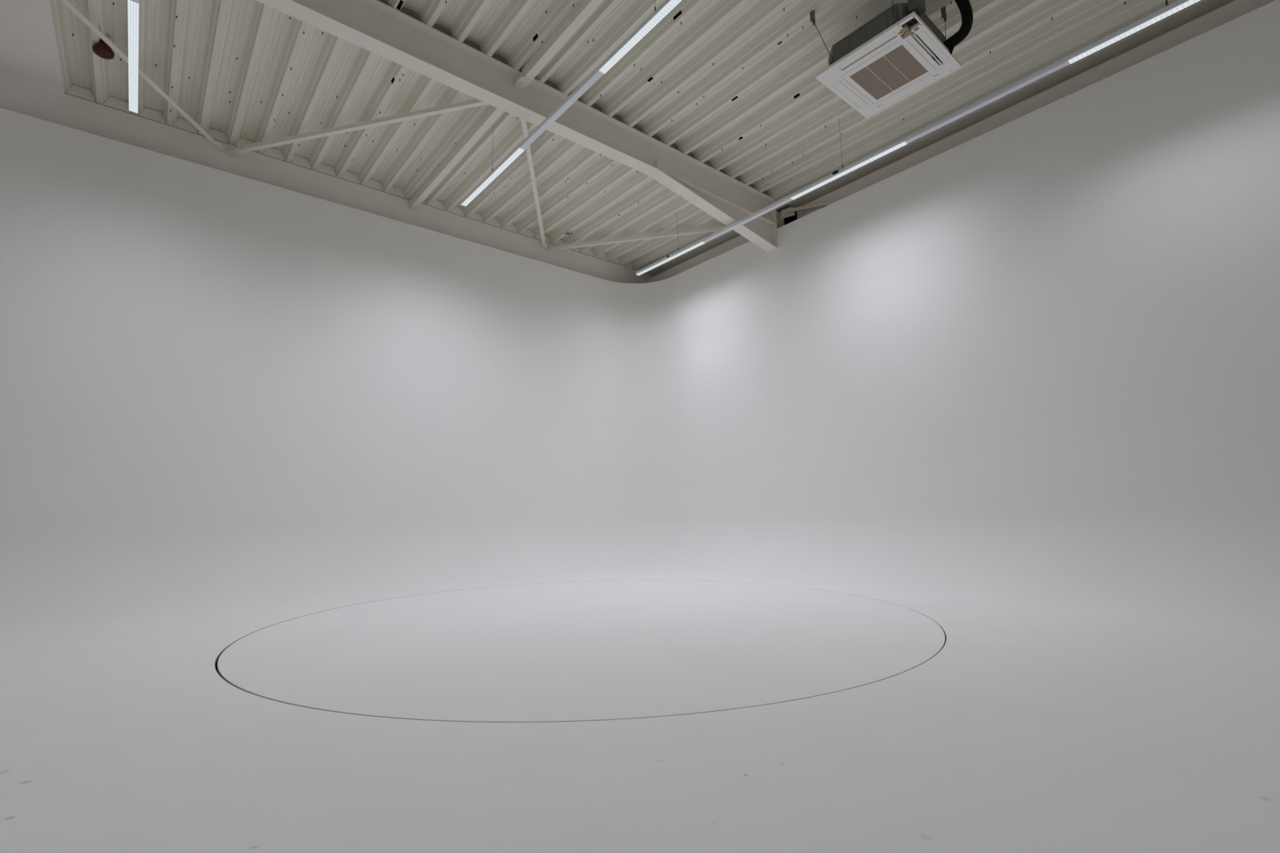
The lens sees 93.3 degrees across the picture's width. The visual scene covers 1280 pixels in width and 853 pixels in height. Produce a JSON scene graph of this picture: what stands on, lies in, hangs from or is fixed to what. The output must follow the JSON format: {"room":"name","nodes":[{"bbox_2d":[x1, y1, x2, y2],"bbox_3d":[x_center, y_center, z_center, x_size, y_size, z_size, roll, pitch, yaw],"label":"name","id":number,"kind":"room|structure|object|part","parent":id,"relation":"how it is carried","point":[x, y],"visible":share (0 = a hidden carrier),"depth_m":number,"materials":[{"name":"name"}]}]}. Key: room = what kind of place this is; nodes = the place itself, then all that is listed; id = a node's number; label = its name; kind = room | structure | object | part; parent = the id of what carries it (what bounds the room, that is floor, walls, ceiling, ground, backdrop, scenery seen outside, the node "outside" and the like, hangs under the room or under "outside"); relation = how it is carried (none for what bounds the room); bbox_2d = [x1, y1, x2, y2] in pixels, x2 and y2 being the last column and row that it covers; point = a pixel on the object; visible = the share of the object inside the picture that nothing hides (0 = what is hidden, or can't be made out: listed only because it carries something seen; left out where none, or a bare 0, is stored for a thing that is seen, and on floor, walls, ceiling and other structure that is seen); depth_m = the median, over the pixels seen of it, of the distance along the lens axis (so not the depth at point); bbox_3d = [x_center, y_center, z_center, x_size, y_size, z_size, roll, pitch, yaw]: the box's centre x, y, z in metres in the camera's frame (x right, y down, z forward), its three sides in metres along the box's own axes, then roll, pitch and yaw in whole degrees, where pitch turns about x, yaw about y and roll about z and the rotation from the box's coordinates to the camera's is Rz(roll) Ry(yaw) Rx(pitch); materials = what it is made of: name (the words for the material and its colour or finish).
{"room":"studio","nodes":[
{"label":"studio","id":0,"kind":"room"},
{"bbox_2d":[0,107,645,633],"bbox_3d":[-5.561,-0.681,5.968,14.893,5.135,0.867,6,-11,-39],"label":"wall","id":1,"kind":"structure","parent":0,"point":[220,390],"depth_m":7.32,"materials":[{"name":"white paint"}]},
{"bbox_2d":[49,0,1203,272],"bbox_3d":[2.103,-4.360,3.284,8.615,0.163,16.250,6,-11,-39],"label":"ceiling","id":2,"kind":"structure","parent":0,"point":[252,70],"depth_m":6.74,"materials":[{"name":"grey metal"}]},
{"bbox_2d":[0,0,64,100],"bbox_3d":[-3.885,-4.927,-1.743,7.062,0.240,16.100,6,-11,-39],"label":"soffit","id":3,"kind":"object","parent":2,"relation":"attached to","point":[29,59],"depth_m":5.99,"materials":[{"name":"white paint"}]},
{"bbox_2d":[65,84,96,102],"bbox_3d":[-6.216,-3.710,6.728,0.252,0.124,0.050,6,-11,-39],"label":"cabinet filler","id":4,"kind":"object","parent":2,"relation":"attached to","point":[75,91],"visible":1,"depth_m":6.71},
{"bbox_2d":[92,35,114,59],"bbox_3d":[-5.325,-3.772,6.001,0.168,0.197,0.168,6,-11,-39],"label":"fire alarm","id":5,"kind":"object","parent":2,"relation":"attached to","point":[101,48],"visible":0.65,"depth_m":5.96,"materials":[{"name":"red plastic"}]},
{"bbox_2d":[103,96,132,114],"bbox_3d":[-5.978,-3.686,6.925,0.252,0.124,0.050,6,-11,-39],"label":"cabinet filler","id":6,"kind":"object","parent":2,"relation":"attached to","point":[112,102],"visible":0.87,"depth_m":6.90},
{"bbox_2d":[127,0,139,113],"bbox_3d":[-2.372,-3.925,2.871,0.068,0.759,8.035,6,-11,-39],"label":"light fixture","id":7,"kind":"object","parent":2,"relation":"hanging from","point":[133,6],"visible":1,"depth_m":5.13,"materials":[{"name":"white plastic"}]},
{"bbox_2d":[138,107,166,124],"bbox_3d":[-5.739,-3.663,7.121,0.252,0.124,0.050,6,-11,-39],"label":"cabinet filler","id":8,"kind":"object","parent":2,"relation":"attached to","point":[148,113],"visible":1,"depth_m":7.10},
{"bbox_2d":[172,118,198,134],"bbox_3d":[-5.500,-3.639,7.317,0.252,0.124,0.050,6,-11,-39],"label":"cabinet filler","id":9,"kind":"object","parent":2,"relation":"attached to","point":[182,124],"visible":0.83,"depth_m":7.29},
{"bbox_2d":[204,128,229,143],"bbox_3d":[-5.262,-3.616,7.514,0.252,0.124,0.050,6,-11,-39],"label":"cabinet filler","id":10,"kind":"object","parent":2,"relation":"attached to","point":[216,135],"visible":0.91,"depth_m":7.50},
{"bbox_2d":[234,137,257,152],"bbox_3d":[-5.023,-3.592,7.710,0.252,0.124,0.050,6,-11,-39],"label":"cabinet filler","id":11,"kind":"object","parent":2,"relation":"attached to","point":[241,141],"visible":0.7,"depth_m":7.67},
{"bbox_2d":[262,147,285,161],"bbox_3d":[-4.784,-3.569,7.907,0.252,0.124,0.050,6,-11,-39],"label":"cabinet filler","id":12,"kind":"object","parent":2,"relation":"attached to","point":[270,152],"visible":0.96,"depth_m":7.89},
{"bbox_2d":[290,155,311,169],"bbox_3d":[-4.545,-3.546,8.103,0.252,0.124,0.050,6,-11,-39],"label":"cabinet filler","id":13,"kind":"object","parent":2,"relation":"attached to","point":[299,161],"visible":1,"depth_m":8.08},
{"bbox_2d":[315,163,336,177],"bbox_3d":[-4.307,-3.522,8.299,0.252,0.124,0.050,6,-11,-39],"label":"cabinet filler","id":14,"kind":"object","parent":2,"relation":"attached to","point":[322,168],"visible":0.96,"depth_m":8.28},
{"bbox_2d":[341,171,360,184],"bbox_3d":[-4.068,-3.499,8.496,0.252,0.124,0.050,6,-11,-39],"label":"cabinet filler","id":15,"kind":"object","parent":2,"relation":"attached to","point":[348,176],"visible":0.87,"depth_m":8.47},
{"bbox_2d":[364,178,382,191],"bbox_3d":[-3.829,-3.475,8.692,0.252,0.124,0.050,6,-11,-39],"label":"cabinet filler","id":16,"kind":"object","parent":2,"relation":"attached to","point":[371,184],"visible":0.78,"depth_m":8.67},
{"bbox_2d":[386,186,404,198],"bbox_3d":[-3.591,-3.452,8.888,0.252,0.124,0.050,6,-11,-39],"label":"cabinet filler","id":17,"kind":"object","parent":2,"relation":"attached to","point":[393,190],"visible":0.78,"depth_m":8.87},
{"bbox_2d":[396,0,403,9],"bbox_3d":[-2.213,-3.889,5.570,0.030,0.003,0.120,6,-11,-39],"label":"black patch","id":18,"kind":"object","parent":2,"relation":"attached to","point":[401,2],"visible":1,"depth_m":5.57,"materials":[{"name":"black"}]},
{"bbox_2d":[408,192,426,204],"bbox_3d":[-3.352,-3.428,9.085,0.252,0.124,0.050,6,-11,-39],"label":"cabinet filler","id":19,"kind":"object","parent":2,"relation":"attached to","point":[424,202],"visible":0.26,"depth_m":9.10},
{"bbox_2d":[429,200,445,211],"bbox_3d":[-3.113,-3.405,9.281,0.252,0.124,0.050,6,-11,-39],"label":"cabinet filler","id":20,"kind":"object","parent":2,"relation":"attached to","point":[436,204],"visible":0.78,"depth_m":9.27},
{"bbox_2d":[448,205,464,217],"bbox_3d":[-2.874,-3.381,9.477,0.252,0.124,0.050,6,-11,-39],"label":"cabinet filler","id":21,"kind":"object","parent":2,"relation":"attached to","point":[455,210],"visible":0.78,"depth_m":9.46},
{"bbox_2d":[468,212,483,222],"bbox_3d":[-2.636,-3.358,9.674,0.252,0.124,0.050,6,-11,-39],"label":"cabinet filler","id":22,"kind":"object","parent":2,"relation":"attached to","point":[476,216],"visible":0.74,"depth_m":9.66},
{"bbox_2d":[486,217,501,227],"bbox_3d":[-2.397,-3.334,9.870,0.252,0.124,0.050,6,-11,-39],"label":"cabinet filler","id":23,"kind":"object","parent":2,"relation":"attached to","point":[494,222],"visible":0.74,"depth_m":9.86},
{"bbox_2d":[503,223,517,233],"bbox_3d":[-2.158,-3.311,10.067,0.252,0.124,0.050,6,-11,-39],"label":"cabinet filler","id":24,"kind":"object","parent":2,"relation":"attached to","point":[512,228],"visible":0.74,"depth_m":10.05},
{"bbox_2d":[256,0,777,252],"bbox_3d":[-3.784,-3.612,4.421,15.225,0.811,0.190,6,-11,-39],"label":"beam","id":25,"kind":"structure","parent":2,"relation":"attached to","point":[375,26],"depth_m":6.54,"materials":[{"name":"beige metal"}]},
{"bbox_2d":[225,98,488,155],"bbox_3d":[-3.226,-3.549,7.101,3.926,0.056,0.100,-4,-9,13],"label":"brace","id":26,"kind":"object","parent":25,"relation":"attached to","point":[241,149],"visible":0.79,"depth_m":7.11,"materials":[{"name":"beige metal"}]},
{"bbox_3d":[-5.038,-3.415,7.513,0.200,0.006,0.100,-4,-9,13],"label":"gusset plate","id":27,"kind":"part","parent":26,"relation":"part of","materials":[{"name":"beige metal"}]},
{"bbox_2d":[378,0,387,4],"bbox_3d":[-2.448,-3.946,5.601,0.252,0.123,0.050,6,-11,-39],"label":"cabinet filler","id":28,"kind":"object","parent":25,"relation":"on","point":[382,1],"visible":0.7,"depth_m":5.63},
{"bbox_2d":[400,8,421,21],"bbox_3d":[-2.209,-3.923,5.798,0.252,0.123,0.050,6,-11,-39],"label":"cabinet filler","id":29,"kind":"object","parent":25,"relation":"on","point":[409,12],"visible":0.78,"depth_m":5.78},
{"bbox_2d":[432,24,452,36],"bbox_3d":[-1.971,-3.900,5.994,0.252,0.123,0.050,6,-11,-39],"label":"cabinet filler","id":30,"kind":"object","parent":25,"relation":"on","point":[439,28],"visible":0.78,"depth_m":5.98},
{"bbox_2d":[408,105,504,211],"bbox_3d":[-2.374,-3.488,7.792,0.112,0.154,3.170,6,-11,-39],"label":"purlin","id":31,"kind":"object","parent":25,"relation":"attached to","point":[491,115],"visible":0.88,"depth_m":7.72,"materials":[{"name":"beige metal"}]},
{"bbox_3d":[-3.381,-3.296,8.993,0.112,0.154,0.012,6,-11,-39],"label":"plate","id":32,"kind":"part","parent":31,"relation":"part of","materials":[{"name":"beige metal"}]},
{"bbox_2d":[520,118,547,248],"bbox_3d":[-1.484,-3.383,8.528,0.100,0.056,3.831,0,-9,-5],"label":"brace","id":33,"kind":"object","parent":31,"relation":"attached to","point":[544,244],"visible":0.79,"depth_m":8.43,"materials":[{"name":"beige metal"}]},
{"bbox_2d":[462,39,480,51],"bbox_3d":[-1.732,-3.876,6.190,0.252,0.123,0.050,6,-11,-39],"label":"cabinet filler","id":34,"kind":"object","parent":25,"relation":"on","point":[470,43],"visible":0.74,"depth_m":6.18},
{"bbox_2d":[491,53,508,65],"bbox_3d":[-1.493,-3.853,6.387,0.252,0.123,0.050,6,-11,-39],"label":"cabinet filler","id":35,"kind":"object","parent":25,"relation":"on","point":[498,57],"visible":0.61,"depth_m":6.37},
{"bbox_2d":[543,80,558,89],"bbox_3d":[-1.016,-3.806,6.779,0.252,0.123,0.050,6,-11,-39],"label":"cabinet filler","id":36,"kind":"object","parent":25,"relation":"on","point":[548,82],"visible":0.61,"depth_m":6.77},
{"bbox_2d":[512,0,604,90],"bbox_3d":[2.787,-4.479,1.628,0.140,0.150,12.830,6,-11,-39],"label":"purlin","id":37,"kind":"object","parent":25,"relation":"attached to","point":[583,10],"visible":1,"depth_m":5.89,"materials":[{"name":"beige metal"}]},
{"bbox_2d":[590,103,602,112],"bbox_3d":[-0.538,-3.759,7.172,0.252,0.123,0.050,6,-11,-39],"label":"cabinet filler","id":38,"kind":"object","parent":25,"relation":"on","point":[595,106],"visible":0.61,"depth_m":7.17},
{"bbox_2d":[611,114,622,122],"bbox_3d":[-0.300,-3.735,7.369,0.252,0.123,0.050,6,-11,-39],"label":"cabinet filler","id":39,"kind":"object","parent":25,"relation":"on","point":[615,117],"visible":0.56,"depth_m":7.36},
{"bbox_2d":[631,124,642,132],"bbox_3d":[-0.061,-3.712,7.565,0.252,0.123,0.050,6,-11,-39],"label":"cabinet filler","id":40,"kind":"object","parent":25,"relation":"on","point":[635,126],"visible":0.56,"depth_m":7.56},
{"bbox_2d":[651,133,661,142],"bbox_3d":[0.178,-3.688,7.761,0.252,0.123,0.050,6,-11,-39],"label":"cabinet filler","id":41,"kind":"object","parent":25,"relation":"on","point":[655,136],"visible":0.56,"depth_m":7.76,"materials":[{"name":"grey"}]},
{"bbox_2d":[669,143,678,150],"bbox_3d":[0.416,-3.665,7.958,0.252,0.123,0.050,6,-11,-39],"label":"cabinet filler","id":42,"kind":"object","parent":25,"relation":"on","point":[673,145],"visible":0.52,"depth_m":7.96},
{"bbox_2d":[686,151,695,159],"bbox_3d":[0.655,-3.641,8.154,0.252,0.123,0.050,6,-11,-39],"label":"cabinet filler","id":43,"kind":"object","parent":25,"relation":"on","point":[690,153],"visible":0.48,"depth_m":8.16,"materials":[{"name":"grey"}]},
{"bbox_2d":[702,160,711,166],"bbox_3d":[0.894,-3.618,8.350,0.252,0.123,0.050,6,-11,-39],"label":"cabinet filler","id":44,"kind":"object","parent":25,"relation":"on","point":[706,162],"visible":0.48,"depth_m":8.35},
{"bbox_3d":[1.996,-3.053,9.177,0.022,0.791,0.190,6,-11,-39],"label":"plate","id":45,"kind":"part","parent":25,"relation":"part of","materials":[{"name":"beige metal"}]},
{"bbox_2d":[520,229,533,238],"bbox_3d":[-1.919,-3.288,10.263,0.252,0.124,0.050,6,-11,-39],"label":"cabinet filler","id":46,"kind":"object","parent":2,"relation":"attached to","point":[527,233],"visible":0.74,"depth_m":10.25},
{"bbox_2d":[533,33,537,41],"bbox_3d":[-1.043,-3.884,6.029,0.014,0.035,0.085,6,-11,-39],"label":"black patch","id":47,"kind":"object","parent":2,"relation":"attached to","point":[535,36],"visible":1,"depth_m":6.03,"materials":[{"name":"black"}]},
{"bbox_2d":[537,234,550,243],"bbox_3d":[-1.681,-3.264,10.459,0.252,0.124,0.050,6,-11,-39],"label":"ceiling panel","id":48,"kind":"object","parent":2,"relation":"attached to","point":[546,237],"visible":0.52,"depth_m":10.47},
{"bbox_2d":[552,239,564,245],"bbox_3d":[-1.442,-3.240,10.656,0.252,0.124,0.050,6,-11,-39],"label":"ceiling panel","id":49,"kind":"object","parent":2,"relation":"attached to","point":[559,242],"visible":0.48,"depth_m":10.64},
{"bbox_2d":[461,0,681,206],"bbox_3d":[0.211,-3.742,4.857,0.068,0.860,7.806,6,-11,-39],"label":"linear light","id":50,"kind":"object","parent":2,"relation":"hanging from","point":[667,6],"visible":0.98,"depth_m":5.70,"materials":[{"name":"white"}]},
{"bbox_2d":[568,247,579,252],"bbox_3d":[-1.203,-3.217,10.852,0.252,0.124,0.050,6,-11,-39],"label":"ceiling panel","id":51,"kind":"object","parent":2,"relation":"attached to","point":[575,249],"visible":0.3,"depth_m":10.86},
{"bbox_2d":[582,248,593,257],"bbox_3d":[-0.965,-3.194,11.049,0.252,0.124,0.050,6,-11,-39],"label":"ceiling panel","id":52,"kind":"object","parent":2,"relation":"attached to","point":[588,252],"visible":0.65,"depth_m":11.04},
{"bbox_2d":[595,253,607,261],"bbox_3d":[-0.726,-3.170,11.245,0.252,0.124,0.050,6,-11,-39],"label":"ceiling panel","id":53,"kind":"object","parent":2,"relation":"attached to","point":[602,256],"visible":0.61,"depth_m":11.24,"materials":[{"name":"white metal"}]},
{"bbox_2d":[622,262,632,268],"bbox_3d":[-0.248,-3.123,11.638,0.252,0.124,0.050,6,-11,-39],"label":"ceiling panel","id":54,"kind":"object","parent":2,"relation":"attached to","point":[628,264],"visible":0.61,"depth_m":11.63,"materials":[{"name":"white metal"}]},
{"bbox_2d":[673,10,681,20],"bbox_3d":[0.360,-3.949,5.797,0.012,0.029,0.110,6,-11,-39],"label":"black patch","id":55,"kind":"object","parent":2,"relation":"attached to","point":[679,13],"visible":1,"depth_m":5.80,"materials":[{"name":"black"}]},
{"bbox_2d":[645,210,784,275],"bbox_3d":[1.251,-3.051,10.774,0.325,0.312,3.150,6,-11,-39],"label":"beam","id":56,"kind":"structure","parent":2,"relation":"attached to","point":[732,234],"depth_m":10.88,"materials":[{"name":"beige metal"}]},
{"bbox_2d":[546,225,726,250],"bbox_3d":[0.138,-3.181,10.125,3.532,0.058,0.100,-3,-8,11],"label":"brace","id":57,"kind":"object","parent":56,"relation":"attached to","point":[715,228],"visible":0.79,"depth_m":10.14,"materials":[{"name":"beige metal"}]},
{"bbox_2d":[647,235,749,282],"bbox_3d":[1.160,-2.461,10.629,0.040,1.248,3.090,6,-11,-39],"label":"trim","id":58,"kind":"structure","parent":56,"relation":"attached to","point":[735,242],"depth_m":10.75,"materials":[{"name":"white paint"}]},
{"bbox_2d":[809,0,961,118],"bbox_3d":[2.307,-3.643,5.706,1.044,0.627,0.978,6,-11,-40],"label":"air conditioner","id":59,"kind":"object","parent":2,"relation":"hanging from","point":[888,59],"visible":1,"depth_m":5.58,"materials":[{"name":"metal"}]},
{"bbox_2d":[849,44,928,99],"bbox_3d":[2.355,-3.348,5.723,0.518,0.018,0.510,6,-11,-40],"label":"grille","id":60,"kind":"object","parent":59,"relation":"attached to","point":[900,66],"depth_m":5.71,"materials":[{"name":"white plastic"}]},
{"bbox_2d":[932,0,973,59],"bbox_3d":[2.723,-3.695,5.439,0.529,0.608,0.345,6,-11,-39],"label":"insulated pipe","id":61,"kind":"object","parent":59,"relation":"attached to","point":[964,6],"visible":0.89,"depth_m":5.44,"materials":[{"name":"black rubber"}]},
{"bbox_2d":[635,0,1199,275],"bbox_3d":[2.507,-3.404,7.141,0.080,0.750,8.035,6,-11,-39],"label":"linear light","id":62,"kind":"object","parent":2,"relation":"hanging from","point":[1179,5],"visible":1,"depth_m":6.12,"materials":[{"name":"white painted metal"},{"name":"glowing light diffuser"},{"name":"steel wire"}]},
{"bbox_2d":[788,0,1235,218],"bbox_3d":[6.464,-4.048,4.556,0.325,0.312,12.700,6,-11,-39],"label":"beam","id":63,"kind":"structure","parent":2,"relation":"attached to","point":[1203,7],"depth_m":6.89,"materials":[{"name":"beige metal"}]},
{"bbox_2d":[806,0,1275,214],"bbox_3d":[6.481,-3.479,4.282,0.040,1.248,12.400,6,-11,-39],"label":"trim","id":64,"kind":"structure","parent":63,"relation":"attached to","point":[1233,10],"depth_m":6.56,"materials":[{"name":"white paint"}]},
{"bbox_2d":[781,199,839,218],"bbox_3d":[2.806,-3.200,8.604,0.058,0.580,1.950,6,-11,-39],"label":"brace","id":65,"kind":"object","parent":64,"relation":"attached to","point":[789,211],"visible":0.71,"depth_m":9.06,"materials":[{"name":"beige metal"}]},
{"bbox_3d":[2.279,-3.292,9.295,0.008,0.180,0.250,6,-11,-39],"label":"gusset plate","id":66,"kind":"part","parent":65,"relation":"part of","materials":[{"name":"beige metal"}]},
{"bbox_2d":[0,570,1279,852],"bbox_3d":[-0.660,0.930,-0.650,14.300,0.200,15.080,6,-11,-39],"label":"floor","id":67,"kind":"structure","parent":0,"point":[1031,729],"depth_m":2.25,"materials":[{"name":"white paint"}]},
{"bbox_2d":[217,580,945,722],"bbox_3d":[-0.385,1.788,5.430,5.617,0.180,5.617,6,-11,-39],"label":"turntable","id":68,"kind":"object","parent":67,"relation":"on","point":[609,650],"visible":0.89,"depth_m":4.01,"materials":[{"name":"white paint"}]},
{"bbox_2d":[784,211,797,225],"bbox_3d":[5.711,-1.393,5.932,0.100,6.020,16.400,6,-11,-39],"label":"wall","id":69,"kind":"structure","parent":0,"point":[788,220],"depth_m":10.01,"materials":[{"name":"black"}]},
{"bbox_2d":[640,0,1279,629],"bbox_3d":[4.929,-1.066,4.746,0.867,5.135,15.673,6,-11,-39],"label":"wall","id":70,"kind":"structure","parent":0,"point":[1034,360],"depth_m":6.36,"materials":[{"name":"white paint"}]},
{"bbox_3d":[-6.630,-2.623,-4.335,0.100,6.020,16.220,6,-11,-39],"label":"wall","id":71,"kind":"structure","parent":0,"visible":0},
{"bbox_2d":[60,0,226,151],"bbox_3d":[-5.088,-3.746,5.577,0.100,0.058,3.925,-1,-9,-2],"label":"brace","id":72,"kind":"object","parent":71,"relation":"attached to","point":[217,144],"visible":1,"depth_m":6.24,"materials":[{"name":"beige metal"}]},
{"bbox_3d":[-5.163,-3.437,7.412,0.100,0.006,0.200,-1,-9,-2],"label":"gusset plate","id":73,"kind":"part","parent":72,"relation":"part of","materials":[{"name":"beige metal"}]},
{"bbox_2d":[0,81,653,283],"bbox_3d":[-5.708,-2.900,7.065,15.720,1.375,0.120,6,-11,-39],"label":"beam","id":74,"kind":"structure","parent":71,"relation":"attached to","point":[73,112],"depth_m":7.91,"materials":[{"name":"grey metal"}]}
]}

